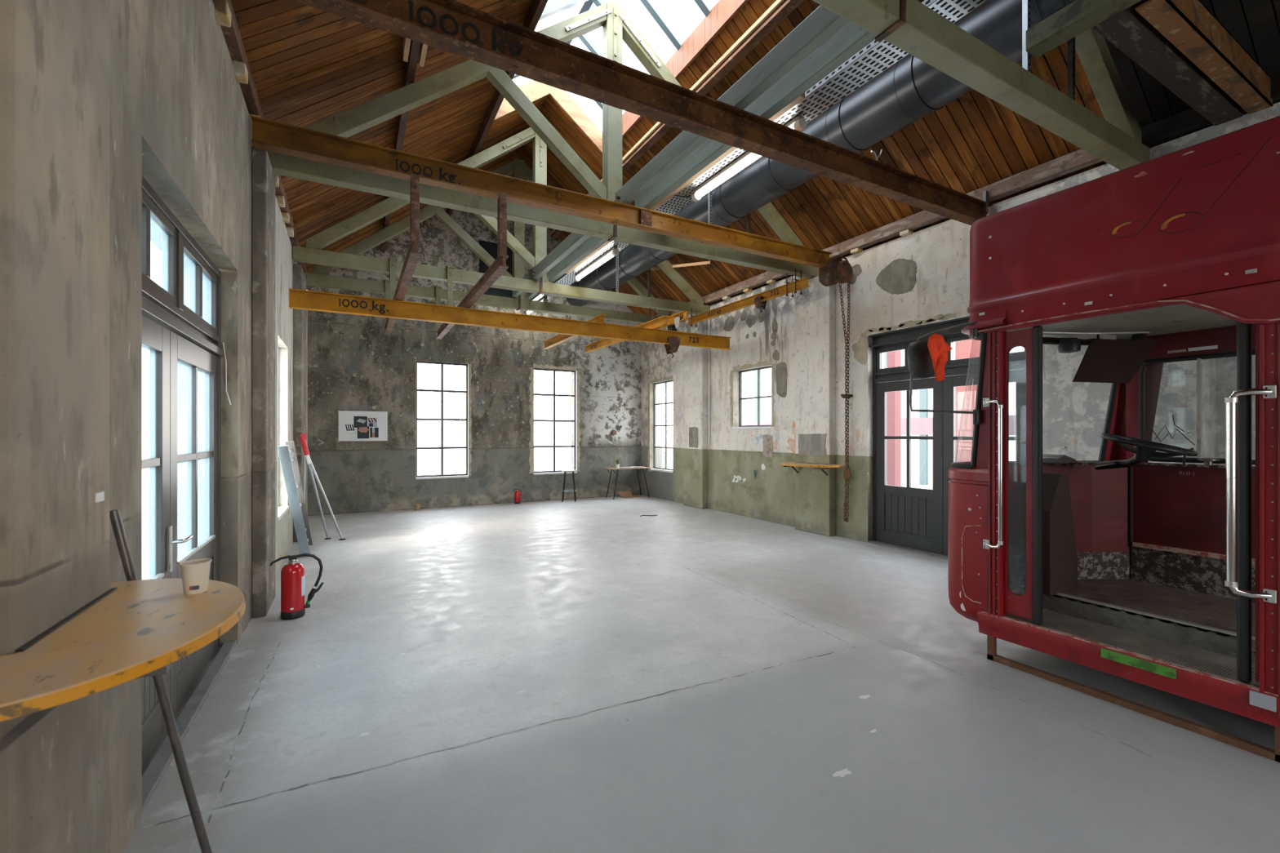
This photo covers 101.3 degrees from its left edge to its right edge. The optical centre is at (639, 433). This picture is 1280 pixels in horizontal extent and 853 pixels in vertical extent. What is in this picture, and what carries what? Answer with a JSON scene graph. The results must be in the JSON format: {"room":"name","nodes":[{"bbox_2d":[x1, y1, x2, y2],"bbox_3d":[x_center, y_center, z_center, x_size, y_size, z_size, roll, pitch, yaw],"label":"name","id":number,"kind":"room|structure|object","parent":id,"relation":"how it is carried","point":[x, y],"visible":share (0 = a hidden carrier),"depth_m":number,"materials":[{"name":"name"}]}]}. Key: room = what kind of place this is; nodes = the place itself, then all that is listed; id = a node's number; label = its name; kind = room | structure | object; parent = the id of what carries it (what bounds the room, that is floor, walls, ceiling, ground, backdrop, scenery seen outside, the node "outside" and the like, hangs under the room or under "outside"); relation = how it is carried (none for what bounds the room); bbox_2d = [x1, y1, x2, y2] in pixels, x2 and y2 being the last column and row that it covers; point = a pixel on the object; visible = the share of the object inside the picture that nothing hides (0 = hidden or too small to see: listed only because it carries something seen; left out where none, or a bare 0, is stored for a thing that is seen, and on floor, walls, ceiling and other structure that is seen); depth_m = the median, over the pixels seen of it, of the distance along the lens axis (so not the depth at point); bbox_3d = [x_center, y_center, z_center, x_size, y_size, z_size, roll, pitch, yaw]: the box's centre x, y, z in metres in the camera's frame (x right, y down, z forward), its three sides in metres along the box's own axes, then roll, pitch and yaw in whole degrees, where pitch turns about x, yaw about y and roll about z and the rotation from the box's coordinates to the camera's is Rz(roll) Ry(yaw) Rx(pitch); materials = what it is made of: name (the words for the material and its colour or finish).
{"room":"industrial workshop","nodes":[
{"label":"industrial workshop","id":0,"kind":"room"},
{"bbox_2d":[0,0,307,852],"bbox_3d":[-2.759,-0.515,3.278,0.450,4.030,14.800,0,0,-29],"label":"wall","id":1,"kind":"structure","parent":0,"point":[98,97],"depth_m":1.50,"materials":[{"name":"concrete"}]},
{"bbox_2d":[95,491,104,502],"bbox_3d":[-1.506,0.177,1.461,0.003,0.025,0.050,0,0,-29],"label":"tape strip","id":2,"kind":"object","parent":1,"relation":"attached to","point":[100,496],"visible":1,"depth_m":1.46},
{"bbox_2d":[0,577,245,752],"bbox_3d":[-1.264,0.536,1.291,0.461,0.163,0.924,0,0,-29],"label":"table","id":3,"kind":"object","parent":1,"relation":"attached to","point":[135,629],"visible":0.82,"depth_m":1.16,"materials":[{"name":"yellow wood"}]},
{"bbox_2d":[178,558,212,594],"bbox_3d":[-1.290,0.416,1.522,0.074,0.088,0.074,0,0,-29],"label":"paper cup","id":4,"kind":"object","parent":3,"relation":"on","point":[195,573],"visible":1,"depth_m":1.50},
{"bbox_2d":[142,176,236,813],"bbox_3d":[-2.479,0.180,2.850,0.160,2.640,1.940,0,0,-29],"label":"door","id":5,"kind":"structure","parent":1,"relation":"in","point":[173,332],"depth_m":2.76,"materials":[{"name":"grey paint"}]},
{"bbox_2d":[212,0,231,27],"bbox_3d":[-2.540,-2.555,3.181,0.080,0.090,0.120,0,0,-29],"label":"block","id":6,"kind":"object","parent":1,"relation":"on","point":[222,11],"visible":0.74,"depth_m":3.15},
{"bbox_2d":[222,342,231,404],"bbox_3d":[-2.899,-0.420,3.680,0.071,0.442,0.015,0,0,16],"label":"loose wire","id":7,"kind":"object","parent":1,"relation":"hanging from","point":[222,342],"visible":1,"depth_m":3.68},
{"bbox_2d":[231,59,248,84],"bbox_3d":[-2.829,-2.555,3.707,0.080,0.090,0.120,0,0,-29],"label":"block","id":8,"kind":"object","parent":1,"relation":"on","point":[241,71],"visible":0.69,"depth_m":3.67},
{"bbox_2d":[275,194,284,207],"bbox_3d":[-3.957,-2.555,5.768,0.080,0.090,0.120,0,0,-29],"label":"block","id":9,"kind":"object","parent":1,"relation":"on","point":[281,200],"visible":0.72,"depth_m":5.73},
{"bbox_2d":[277,346,288,520],"bbox_3d":[-4.256,-0.062,6.146,0.150,2.035,1.030,0,0,-29],"label":"window","id":10,"kind":"structure","parent":1,"relation":"in","point":[282,510],"depth_m":6.55,"materials":[{"name":"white glass"}]},
{"bbox_2d":[280,211,289,222],"bbox_3d":[-4.198,-2.555,6.207,0.080,0.090,0.120,0,0,-29],"label":"block","id":11,"kind":"object","parent":1,"relation":"on","point":[286,217],"visible":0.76,"depth_m":6.17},
{"bbox_2d":[285,226,293,236],"bbox_3d":[-4.438,-2.555,6.645,0.080,0.090,0.120,0,0,-29],"label":"block","id":12,"kind":"object","parent":1,"relation":"on","point":[290,229],"visible":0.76,"depth_m":6.60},
{"bbox_2d":[303,157,675,324],"bbox_3d":[-2.288,-3.739,9.881,6.900,2.802,0.190,0,0,-29],"label":"roof truss","id":13,"kind":"object","parent":1,"relation":"attached to","point":[517,167],"visible":0.54,"depth_m":9.47,"materials":[{"name":"wood"}]},
{"bbox_2d":[383,279,389,329],"bbox_3d":[-4.205,-2.136,8.739,0.120,0.848,0.070,0,0,-29],"label":"hanger","id":14,"kind":"object","parent":13,"relation":"hanging from","point":[387,282],"visible":0.43,"depth_m":8.73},
{"bbox_2d":[434,285,441,334],"bbox_3d":[-3.512,-2.136,9.119,0.120,0.848,0.070,0,0,-29],"label":"hanger","id":15,"kind":"object","parent":13,"relation":"hanging from","point":[437,289],"visible":0.7,"depth_m":9.11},
{"bbox_2d":[512,271,532,297],"bbox_3d":[-2.071,-2.630,9.287,0.090,0.180,1.080,0,0,-29],"label":"tie beam","id":16,"kind":"structure","parent":13,"relation":"attached to","point":[528,276],"depth_m":9.05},
{"bbox_2d":[526,274,550,298],"bbox_3d":[-1.843,-2.630,9.423,0.090,0.180,1.100,0,0,-29],"label":"tie beam","id":17,"kind":"structure","parent":13,"relation":"attached to","point":[529,295],"depth_m":9.69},
{"bbox_2d":[292,127,710,314],"bbox_3d":[-1.673,-3.739,8.758,6.900,2.802,0.190,0,0,-29],"label":"roof truss","id":18,"kind":"object","parent":1,"relation":"attached to","point":[313,253],"visible":0.56,"depth_m":8.45,"materials":[{"name":"wood"}]},
{"bbox_2d":[387,256,397,299],"bbox_3d":[-3.590,-2.136,7.617,0.120,0.848,0.070,0,0,-29],"label":"hanger","id":19,"kind":"object","parent":18,"relation":"hanging from","point":[392,260],"visible":0.66,"depth_m":7.61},
{"bbox_2d":[384,240,421,335],"bbox_3d":[-3.048,-1.655,6.585,0.085,0.110,4.420,0,0,-29],"label":"rail","id":20,"kind":"object","parent":19,"relation":"hanging from","point":[412,255],"visible":0.95,"depth_m":5.37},
{"bbox_2d":[445,264,453,306],"bbox_3d":[-2.897,-2.136,7.996,0.120,0.848,0.070,0,0,-29],"label":"hanger","id":21,"kind":"object","parent":18,"relation":"hanging from","point":[450,268],"visible":0.67,"depth_m":8.00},
{"bbox_2d":[435,254,508,339],"bbox_3d":[-2.360,-1.655,6.962,0.085,0.110,4.420,0,0,-29],"label":"rail","id":22,"kind":"object","parent":21,"relation":"hanging from","point":[499,266],"visible":0.94,"depth_m":5.83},
{"bbox_2d":[532,232,590,279],"bbox_3d":[-1.104,-2.630,7.490,0.120,0.180,2.600,0,0,-29],"label":"tie beam","id":23,"kind":"structure","parent":18,"relation":"attached to","point":[573,241],"depth_m":7.58,"materials":[{"name":"metal"}]},
{"bbox_2d":[548,235,608,281],"bbox_3d":[-0.863,-2.630,7.634,0.090,0.180,2.620,0,0,-29],"label":"tie beam","id":24,"kind":"structure","parent":18,"relation":"attached to","point":[591,244],"depth_m":7.71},
{"bbox_2d":[615,254,618,292],"bbox_3d":[-0.409,-3.155,9.459,0.040,1.250,0.035,0,0,-29],"label":"channel","id":25,"kind":"object","parent":18,"relation":"on","point":[617,255],"visible":0.61,"depth_m":9.44,"materials":[{"name":"metal"}]},
{"bbox_2d":[647,268,650,297],"bbox_3d":[0.170,-3.025,9.776,0.040,0.990,0.034,0,0,-29],"label":"channel","id":26,"kind":"object","parent":18,"relation":"on","point":[648,270],"visible":0.55,"depth_m":9.76,"materials":[{"name":"grey metal"}]},
{"bbox_2d":[621,307,688,342],"bbox_3d":[0.172,-2.135,9.928,0.160,0.470,2.550,0,0,-29],"label":"rail","id":27,"kind":"object","parent":18,"relation":"hanging from","point":[670,320],"visible":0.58,"depth_m":9.09,"materials":[{"name":"metal"}]},
{"bbox_2d":[674,316,685,331],"bbox_3d":[0.688,-1.857,8.985,0.144,0.267,0.175,0,0,-29],"label":"trolley","id":28,"kind":"object","parent":27,"relation":"hanging from","point":[677,320],"visible":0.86,"depth_m":8.97,"materials":[{"name":"metal"}]},
{"bbox_2d":[650,261,711,270],"bbox_3d":[0.727,-3.150,9.862,1.477,0.250,0.030,0,0,43],"label":"batten","id":29,"kind":"object","parent":18,"relation":"on","point":[703,262],"visible":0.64,"depth_m":9.69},
{"bbox_2d":[288,288,731,350],"bbox_3d":[-1.200,-1.502,7.312,6.160,0.205,0.090,0,0,-29],"label":"beam","id":30,"kind":"structure","parent":1,"relation":"attached to","point":[299,299],"depth_m":6.85,"materials":[{"name":"metal"}]},
{"bbox_2d":[542,314,606,349],"bbox_3d":[-1.165,-1.670,8.809,0.080,0.130,2.670,0,0,-29],"label":"rail","id":31,"kind":"object","parent":30,"relation":"attached to","point":[558,339],"visible":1,"depth_m":9.16,"materials":[{"name":"metal"}]},
{"bbox_2d":[583,315,669,353],"bbox_3d":[-0.346,-1.675,9.126,0.080,0.140,3.100,0,0,-29],"label":"rail","id":32,"kind":"object","parent":30,"relation":"attached to","point":[661,322],"visible":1,"depth_m":9.19,"materials":[{"name":"metal"}]},
{"bbox_2d":[664,336,680,358],"bbox_3d":[0.501,-1.348,8.244,0.219,0.334,0.180,0,0,-29],"label":"trolley","id":33,"kind":"object","parent":30,"relation":"hanging from","point":[674,341],"visible":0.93,"depth_m":8.19,"materials":[{"name":"metal"}]},
{"bbox_2d":[251,115,832,267],"bbox_3d":[-0.224,-2.400,5.738,6.520,0.200,0.120,0,0,-29],"label":"beam","id":34,"kind":"structure","parent":1,"relation":"attached to","point":[268,135],"depth_m":5.11,"materials":[{"name":"metal"}]},
{"bbox_2d":[409,173,419,241],"bbox_3d":[-2.026,-2.015,4.718,0.070,0.610,0.107,0,0,-29],"label":"hanger","id":35,"kind":"object","parent":34,"relation":"hanging from","point":[415,178],"visible":0.94,"depth_m":4.68,"materials":[{"name":"metal"}]},
{"bbox_2d":[497,192,506,257],"bbox_3d":[-1.337,-2.015,5.096,0.070,0.610,0.107,0,0,-29],"label":"hanger","id":36,"kind":"object","parent":34,"relation":"hanging from","point":[502,199],"visible":0.86,"depth_m":5.07,"materials":[{"name":"metal"}]},
{"bbox_2d":[266,0,818,279],"bbox_3d":[-0.328,-3.739,6.302,6.900,2.802,0.190,0,0,-29],"label":"roof truss","id":37,"kind":"object","parent":1,"relation":"attached to","point":[616,25],"visible":0.59,"depth_m":5.90,"materials":[{"name":"wood"}]},
{"bbox_2d":[707,190,711,223],"bbox_3d":[0.936,-3.155,7.003,0.040,1.250,0.035,0,0,-29],"label":"channel","id":38,"kind":"object","parent":37,"relation":"on","point":[709,193],"visible":0.41,"depth_m":6.99,"materials":[{"name":"metal"}]},
{"bbox_2d":[686,268,809,326],"bbox_3d":[1.653,-2.195,8.744,0.140,0.350,3.010,0,0,-29],"label":"rail","id":39,"kind":"object","parent":37,"relation":"hanging from","point":[790,287],"visible":0.98,"depth_m":8.43,"materials":[{"name":"metal"}]},
{"bbox_2d":[754,296,766,312],"bbox_3d":[1.905,-2.031,8.284,0.135,0.250,0.164,0,0,-29],"label":"trolley","id":40,"kind":"object","parent":39,"relation":"hanging from","point":[757,302],"visible":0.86,"depth_m":8.27,"materials":[{"name":"metal"}]},
{"bbox_2d":[746,213,750,233],"bbox_3d":[1.515,-3.025,7.321,0.040,0.990,0.034,0,0,-29],"label":"channel","id":41,"kind":"object","parent":37,"relation":"on","point":[748,215],"visible":0.29,"depth_m":7.31,"materials":[{"name":"grey metal"}]},
{"bbox_2d":[293,0,992,225],"bbox_3d":[0.835,-2.409,4.180,6.880,0.231,0.130,0,0,-29],"label":"beam","id":42,"kind":"structure","parent":1,"relation":"attached to","point":[452,26],"depth_m":3.66,"materials":[{"name":"metal"}]},
{"bbox_2d":[982,190,988,213],"bbox_3d":[3.771,-2.520,5.720,0.050,0.240,0.030,0,0,-29],"label":"bracket","id":43,"kind":"object","parent":42,"relation":"attached to","point":[985,193],"visible":1,"depth_m":5.71,"materials":[{"name":"grey metal"}]},
{"bbox_2d":[813,0,1150,169],"bbox_3d":[1.459,-3.739,3.040,6.900,2.802,0.190,0,0,-29],"label":"roof truss","id":44,"kind":"object","parent":1,"relation":"attached to","point":[911,26],"visible":0.88,"depth_m":3.65,"materials":[{"name":"wood"}]},
{"bbox_2d":[380,39,421,252],"bbox_3d":[-2.552,-3.595,5.700,0.070,0.200,10.050,0,0,-29],"label":"purlin","id":45,"kind":"object","parent":44,"relation":"on","point":[411,64],"visible":0.48,"depth_m":5.71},
{"bbox_2d":[403,37,427,66],"bbox_3d":[-2.047,-3.585,4.779,0.180,0.220,0.350,0,0,-29],"label":"board","id":46,"kind":"object","parent":45,"relation":"attached to","point":[406,42],"visible":0.32,"depth_m":4.80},
{"bbox_2d":[447,0,547,216],"bbox_3d":[-1.482,-4.535,6.286,0.070,0.200,10.050,0,0,-29],"label":"purlin","id":47,"kind":"object","parent":44,"relation":"on","point":[535,11],"visible":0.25,"depth_m":7.12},
{"bbox_2d":[614,4,849,204],"bbox_3d":[0.527,-2.630,4.513,0.120,0.180,3.270,0,0,-29],"label":"tie beam","id":48,"kind":"structure","parent":44,"relation":"attached to","point":[823,23],"depth_m":3.86,"materials":[{"name":"metal"}]},
{"bbox_2d":[635,21,876,209],"bbox_3d":[0.768,-2.630,4.656,0.090,0.180,3.290,0,0,-29],"label":"tie beam","id":49,"kind":"structure","parent":44,"relation":"attached to","point":[849,40],"depth_m":4.00,"materials":[{"name":"metal"}]},
{"bbox_2d":[529,0,986,301],"bbox_3d":[-0.010,-2.727,6.949,0.282,0.056,9.600,0,0,-29],"label":"cable tray","id":50,"kind":"object","parent":44,"relation":"on","point":[876,57],"visible":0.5,"depth_m":4.11,"materials":[{"name":"metal"}]},
{"bbox_2d":[574,246,618,281],"bbox_3d":[-0.706,-2.634,8.222,0.090,0.130,1.520,0,0,-29],"label":"lamp","id":51,"kind":"object","parent":50,"relation":"attached to","point":[614,251],"visible":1,"depth_m":8.08,"materials":[{"name":"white plastic"}]},
{"bbox_2d":[691,151,761,201],"bbox_3d":[0.882,-2.599,5.323,0.090,0.148,1.122,0,0,-29],"label":"lamp","id":52,"kind":"object","parent":50,"relation":"attached to","point":[748,157],"depth_m":5.31,"materials":[{"name":"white plastic"}]},
{"bbox_2d":[784,115,806,131],"bbox_3d":[1.354,-2.599,4.461,0.090,0.147,0.243,0,0,-29],"label":"lamp","id":53,"kind":"object","parent":50,"relation":"attached to","point":[798,122],"depth_m":4.44,"materials":[{"name":"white plastic"}]},
{"bbox_2d":[1022,0,1030,71],"bbox_3d":[2.737,-3.065,3.714,0.040,1.070,0.035,0,0,-29],"label":"channel","id":54,"kind":"object","parent":44,"relation":"on","point":[1025,3],"visible":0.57,"depth_m":3.70,"materials":[{"name":"metal"}]},
{"bbox_2d":[1067,36,1075,100],"bbox_3d":[3.316,-3.025,4.031,0.040,0.990,0.035,0,0,-29],"label":"channel","id":55,"kind":"object","parent":44,"relation":"on","point":[1071,43],"visible":0.6,"depth_m":4.02,"materials":[{"name":"grey metal"}]},
{"bbox_2d":[307,208,641,515],"bbox_3d":[-3.082,-1.960,11.330,6.920,6.920,0.365,0,0,-29],"label":"wall","id":56,"kind":"structure","parent":0,"point":[353,365],"depth_m":10.83,"materials":[{"name":"concrete"}]},
{"bbox_2d":[337,410,387,440],"bbox_3d":[-5.237,-0.138,9.931,0.825,0.565,0.017,0,0,-29],"label":"poster board","id":57,"kind":"object","parent":56,"relation":"attached to","point":[353,425],"visible":1,"depth_m":9.92,"materials":[{"name":"white paper"}]},
{"bbox_2d":[353,416,367,427],"bbox_3d":[-5.277,-0.215,9.902,0.224,0.214,0.001,0,0,-29],"label":"picture","id":58,"kind":"object","parent":57,"relation":"on","point":[358,421],"depth_m":9.90},
{"bbox_2d":[357,426,368,438],"bbox_3d":[-5.237,-0.019,9.923,0.199,0.232,0.002,0,0,-29],"label":"picture","id":59,"kind":"object","parent":57,"relation":"attached to","point":[362,431],"depth_m":9.92},
{"bbox_2d":[358,426,368,432],"bbox_3d":[-5.233,-0.069,9.923,0.180,0.113,0.001,0,0,-29],"label":"picture","id":60,"kind":"object","parent":57,"relation":"attached to","point":[362,429],"depth_m":9.93},
{"bbox_2d":[367,417,377,426],"bbox_3d":[-5.101,-0.210,9.998,0.161,0.170,0.001,0,0,-29],"label":"picture","id":61,"kind":"object","parent":57,"relation":"on","point":[371,422],"depth_m":9.99},
{"bbox_2d":[369,427,378,437],"bbox_3d":[-5.074,-0.016,10.012,0.145,0.190,0.002,0,0,-29],"label":"picture","id":62,"kind":"object","parent":57,"relation":"attached to","point":[374,432],"depth_m":10.01},
{"bbox_2d":[415,360,468,479],"bbox_3d":[-4.022,-0.265,10.675,1.012,2.360,0.120,0,0,-29],"label":"window","id":63,"kind":"structure","parent":56,"relation":"in","point":[442,476],"depth_m":10.70,"materials":[{"name":"metal"}]},
{"bbox_2d":[533,368,577,475],"bbox_3d":[-1.920,-0.265,11.827,1.025,2.360,0.120,0,0,-29],"label":"window","id":64,"kind":"structure","parent":56,"relation":"in","point":[558,472],"depth_m":11.85,"materials":[{"name":"metal"}]},
{"bbox_2d":[565,0,1075,306],"bbox_3d":[1.028,-3.160,7.490,0.556,0.556,10.350,0,0,-29],"label":"ventilation duct","id":65,"kind":"object","parent":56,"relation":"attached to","point":[911,89],"visible":0.63,"depth_m":5.06,"materials":[{"name":"metal"}]},
{"bbox_2d":[142,445,928,579],"bbox_3d":[3.967,1.720,13.574,100.000,0.160,100.000,0,0,-29],"label":"ground","id":66,"kind":"structure","parent":0,"point":[428,460],"depth_m":28.02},
{"bbox_2d":[746,342,1024,484],"bbox_3d":[8.675,-1.930,17.761,0.520,7.140,18.820,0,0,-29],"label":"facade","id":67,"kind":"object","parent":66,"relation":"on","point":[922,423],"visible":0.04,"depth_m":17.00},
{"bbox_2d":[886,350,900,486],"bbox_3d":[5.670,-1.680,11.714,0.200,6.640,0.200,0,0,-29],"label":"steel column","id":68,"kind":"structure","parent":66,"relation":"on","point":[893,358],"depth_m":11.65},
{"bbox_2d":[928,433,933,489],"bbox_3d":[5.494,0.820,9.850,0.150,1.646,0.140,0,0,-29],"label":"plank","id":69,"kind":"object","parent":66,"relation":"on","point":[931,473],"visible":0.21,"depth_m":9.86,"materials":[{"name":"white wood"}]},
{"bbox_2d":[955,341,958,462],"bbox_3d":[7.592,-1.680,12.368,0.200,6.640,0.200,0,0,-29],"label":"steel column","id":70,"kind":"structure","parent":66,"relation":"on","point":[956,343],"depth_m":12.37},
{"bbox_2d":[958,339,980,462],"bbox_3d":[5.611,-0.530,8.803,0.300,4.340,0.350,0,0,-29],"label":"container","id":71,"kind":"object","parent":66,"relation":"on","point":[966,349],"visible":0.14,"depth_m":8.76,"materials":[{"name":"pink paint"}]},
{"bbox_2d":[123,494,1279,852],"bbox_3d":[0.470,1.559,4.846,7.620,0.121,15.150,0,0,-29],"label":"floor","id":72,"kind":"structure","parent":0,"point":[584,675],"depth_m":2.75,"materials":[{"name":"concrete"}]},
{"bbox_2d":[109,509,212,852],"bbox_3d":[-1.562,0.868,1.723,0.026,1.260,0.261,0,0,43],"label":"rod","id":73,"kind":"object","parent":72,"relation":"on","point":[114,515],"visible":0.71,"depth_m":1.73,"materials":[{"name":"metal"}]},
{"bbox_2d":[277,440,312,557],"bbox_3d":[-4.187,0.801,6.417,0.279,1.416,1.341,0,0,-29],"label":"board","id":74,"kind":"object","parent":72,"relation":"on","point":[287,454],"visible":0.88,"depth_m":6.20,"materials":[{"name":"metal"}]},
{"bbox_2d":[269,553,324,620],"bbox_3d":[-2.814,1.242,4.308,0.374,0.516,0.169,0,0,-29],"label":"fire extinguisher","id":75,"kind":"object","parent":72,"relation":"on","point":[293,606],"visible":1,"depth_m":4.24,"materials":[{"name":"red metal"}]},
{"bbox_2d":[298,428,346,540],"bbox_3d":[-4.440,0.719,7.288,0.295,1.562,0.575,0,0,44],"label":"tripod stand","id":76,"kind":"object","parent":72,"relation":"on","point":[303,436],"visible":0.8,"depth_m":7.15,"materials":[{"name":"metal"}]},
{"bbox_2d":[512,488,521,503],"bbox_3d":[-2.625,1.343,11.210,0.128,0.314,0.144,0,0,28],"label":"fire extinguisher","id":77,"kind":"object","parent":72,"relation":"on","point":[517,494],"visible":1,"depth_m":11.17,"materials":[{"name":"red metal"}]},
{"bbox_2d":[561,470,577,502],"bbox_3d":[-1.567,1.160,11.604,0.339,0.684,0.339,0,0,-6],"label":"bar stool","id":78,"kind":"object","parent":72,"relation":"on","point":[564,471],"visible":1,"depth_m":11.50,"materials":[{"name":"black paint"}]},
{"bbox_2d":[604,466,649,499],"bbox_3d":[-0.301,1.151,12.240,0.991,0.702,0.440,0,0,-29],"label":"desk","id":79,"kind":"object","parent":72,"relation":"on","point":[647,468],"visible":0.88,"depth_m":12.20,"materials":[{"name":"brown wood"}]},
{"bbox_2d":[617,490,641,497],"bbox_3d":[-0.238,1.435,12.343,0.520,0.130,0.240,0,0,-29],"label":"cardboard sheet","id":80,"kind":"object","parent":72,"relation":"on","point":[623,494],"visible":1,"depth_m":12.36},
{"bbox_2d":[986,635,1279,762],"bbox_3d":[3.436,1.400,2.823,1.340,0.200,2.250,0,0,-29],"label":"stand","id":81,"kind":"object","parent":72,"relation":"on","point":[1274,755],"visible":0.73,"depth_m":2.79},
{"bbox_2d":[906,115,1279,728],"bbox_3d":[3.308,-0.060,2.977,1.769,2.800,2.743,0,0,-29],"label":"cab","id":82,"kind":"object","parent":81,"relation":"on","point":[1162,576],"visible":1,"depth_m":3.25,"materials":[{"name":"red paint"}]},
{"bbox_2d":[927,333,952,381],"bbox_3d":[2.011,-0.511,3.510,0.161,0.323,0.031,0,0,8],"label":"cloth","id":83,"kind":"object","parent":82,"relation":"on","point":[938,348],"visible":1,"depth_m":3.51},
{"bbox_2d":[965,461,1097,466],"bbox_3d":[2.969,0.227,3.860,1.475,0.023,0.232,0,0,-12],"label":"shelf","id":84,"kind":"object","parent":82,"relation":"attached to","point":[970,463],"depth_m":3.81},
{"bbox_2d":[231,0,1279,315],"bbox_3d":[0.470,-3.949,4.846,7.720,3.003,14.439,0,0,-29],"label":"ceiling","id":85,"kind":"structure","parent":0,"point":[824,212],"depth_m":5.72,"materials":[{"name":"wood"}]},
{"bbox_2d":[220,0,264,118],"bbox_3d":[-2.871,-2.535,3.753,0.090,0.361,1.687,0,0,-29],"label":"wall plate","id":86,"kind":"object","parent":85,"relation":"on","point":[233,39],"depth_m":3.64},
{"bbox_2d":[275,174,300,246],"bbox_3d":[-4.315,-2.535,6.390,0.090,0.361,2.677,0,0,-29],"label":"wall plate","id":87,"kind":"object","parent":85,"relation":"on","point":[280,190],"depth_m":6.16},
{"bbox_2d":[550,0,804,238],"bbox_3d":[0.261,-4.436,7.725,0.120,0.120,9.200,0,0,-29],"label":"purlin","id":88,"kind":"object","parent":85,"relation":"attached to","point":[786,7],"visible":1,"depth_m":6.21,"materials":[{"name":"wood"}]},
{"bbox_2d":[549,0,784,235],"bbox_3d":[0.179,-4.458,7.709,0.030,0.050,9.150,0,0,-29],"label":"batten","id":89,"kind":"object","parent":88,"relation":"attached to","point":[777,2],"visible":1,"depth_m":6.21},
{"bbox_2d":[564,92,804,273],"bbox_3d":[0.029,-2.670,6.401,0.050,0.050,5.200,0,0,-29],"label":"batten","id":90,"kind":"object","parent":85,"relation":"attached to","point":[802,96],"visible":0.21,"depth_m":5.30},
{"bbox_2d":[702,271,788,305],"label":"wall plate","id":91,"kind":"object","parent":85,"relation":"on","point":[761,279],"depth_m":9.38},
{"bbox_2d":[818,254,853,522],"bbox_3d":[2.752,-0.594,7.321,0.520,3.696,0.262,0,0,-29],"label":"chain hoist","id":92,"kind":"object","parent":85,"relation":"hanging from","point":[837,270],"visible":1,"depth_m":7.32,"materials":[{"name":"metal"}]},
{"bbox_2d":[822,209,946,258],"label":"wall plate","id":93,"kind":"object","parent":85,"relation":"on","point":[923,218],"depth_m":6.87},
{"bbox_2d":[965,148,1103,202],"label":"wall plate","id":94,"kind":"object","parent":85,"relation":"on","point":[1070,162],"depth_m":5.33,"materials":[{"name":"wood"}]},
{"bbox_2d":[800,0,1279,223],"bbox_3d":[0.470,-4.015,4.846,7.820,3.111,15.150,0,0,-29],"label":"deck","id":95,"kind":"object","parent":85,"relation":"attached to","point":[922,0],"visible":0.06,"depth_m":4.49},
{"bbox_2d":[493,0,748,153],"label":"window","id":96,"kind":"structure","parent":95,"relation":"attached to","point":[717,17],"depth_m":6.74,"materials":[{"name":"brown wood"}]},
{"bbox_2d":[1140,107,1211,146],"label":"wall plate","id":97,"kind":"object","parent":85,"relation":"on","point":[1183,122],"depth_m":4.46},
{"bbox_2d":[1092,0,1243,125],"bbox_3d":[3.773,-2.610,3.686,2.160,0.220,0.160,0,0,-29],"label":"timber beam","id":98,"kind":"structure","parent":97,"relation":"attached to","point":[1127,29],"depth_m":3.56,"materials":[{"name":"wood"}]},
{"bbox_2d":[1026,0,1141,57],"bbox_3d":[2.786,-2.570,3.094,0.140,0.140,0.850,0,0,-29],"label":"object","id":99,"kind":"structure","parent":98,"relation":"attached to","point":[1076,18],"depth_m":3.24,"materials":[{"name":"wood"}]},
{"bbox_2d":[1135,0,1272,114],"bbox_3d":[3.877,-2.600,3.549,2.110,0.200,0.120,0,0,-29],"label":"timber beam","id":100,"kind":"structure","parent":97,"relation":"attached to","point":[1188,25],"depth_m":3.46,"materials":[{"name":"wood"}]},
{"bbox_2d":[641,102,1279,542],"bbox_3d":[3.510,-0.515,6.711,0.496,4.030,14.800,0,0,-29],"label":"wall","id":101,"kind":"structure","parent":0,"point":[920,277],"depth_m":7.64,"materials":[{"name":"paint"}]},
{"bbox_2d":[650,380,673,472],"bbox_3d":[0.540,-0.163,12.065,0.170,2.075,1.055,0,0,-29],"label":"window","id":102,"kind":"structure","parent":101,"relation":"in","point":[660,469],"depth_m":12.09,"materials":[{"name":"metal"}]},
{"bbox_2d":[732,366,771,429],"bbox_3d":[2.053,-0.625,9.345,0.210,1.090,1.040,0,0,-29],"label":"window","id":103,"kind":"structure","parent":101,"relation":"in","point":[758,426],"depth_m":9.39,"materials":[{"name":"metal"}]},
{"bbox_2d":[780,462,846,475],"bbox_3d":[2.472,0.531,7.807,0.561,0.164,1.044,0,0,-29],"label":"table","id":104,"kind":"object","parent":101,"relation":"attached to","point":[814,466],"visible":0.94,"depth_m":7.57,"materials":[{"name":"yellow wood"}]},
{"bbox_2d":[850,247,862,254],"bbox_3d":[3.022,-2.545,7.316,0.110,0.050,0.130,0,0,-29],"label":"block","id":105,"kind":"object","parent":101,"relation":"on","point":[855,251],"visible":1,"depth_m":7.28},
{"bbox_2d":[899,228,913,236],"bbox_3d":[3.382,-2.545,6.658,0.110,0.050,0.130,0,0,-29],"label":"block","id":106,"kind":"object","parent":101,"relation":"on","point":[908,232],"visible":1,"depth_m":6.62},
{"bbox_2d":[867,315,1026,559],"bbox_3d":[3.672,0.077,6.378,0.170,2.845,1.960,0,0,-29],"label":"door","id":107,"kind":"structure","parent":101,"relation":"in","point":[907,518],"depth_m":6.63,"materials":[{"name":"grey paint"}]},
{"bbox_2d":[1270,73,1279,102],"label":"wall plate","id":108,"kind":"object","parent":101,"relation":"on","point":[1275,80],"depth_m":3.96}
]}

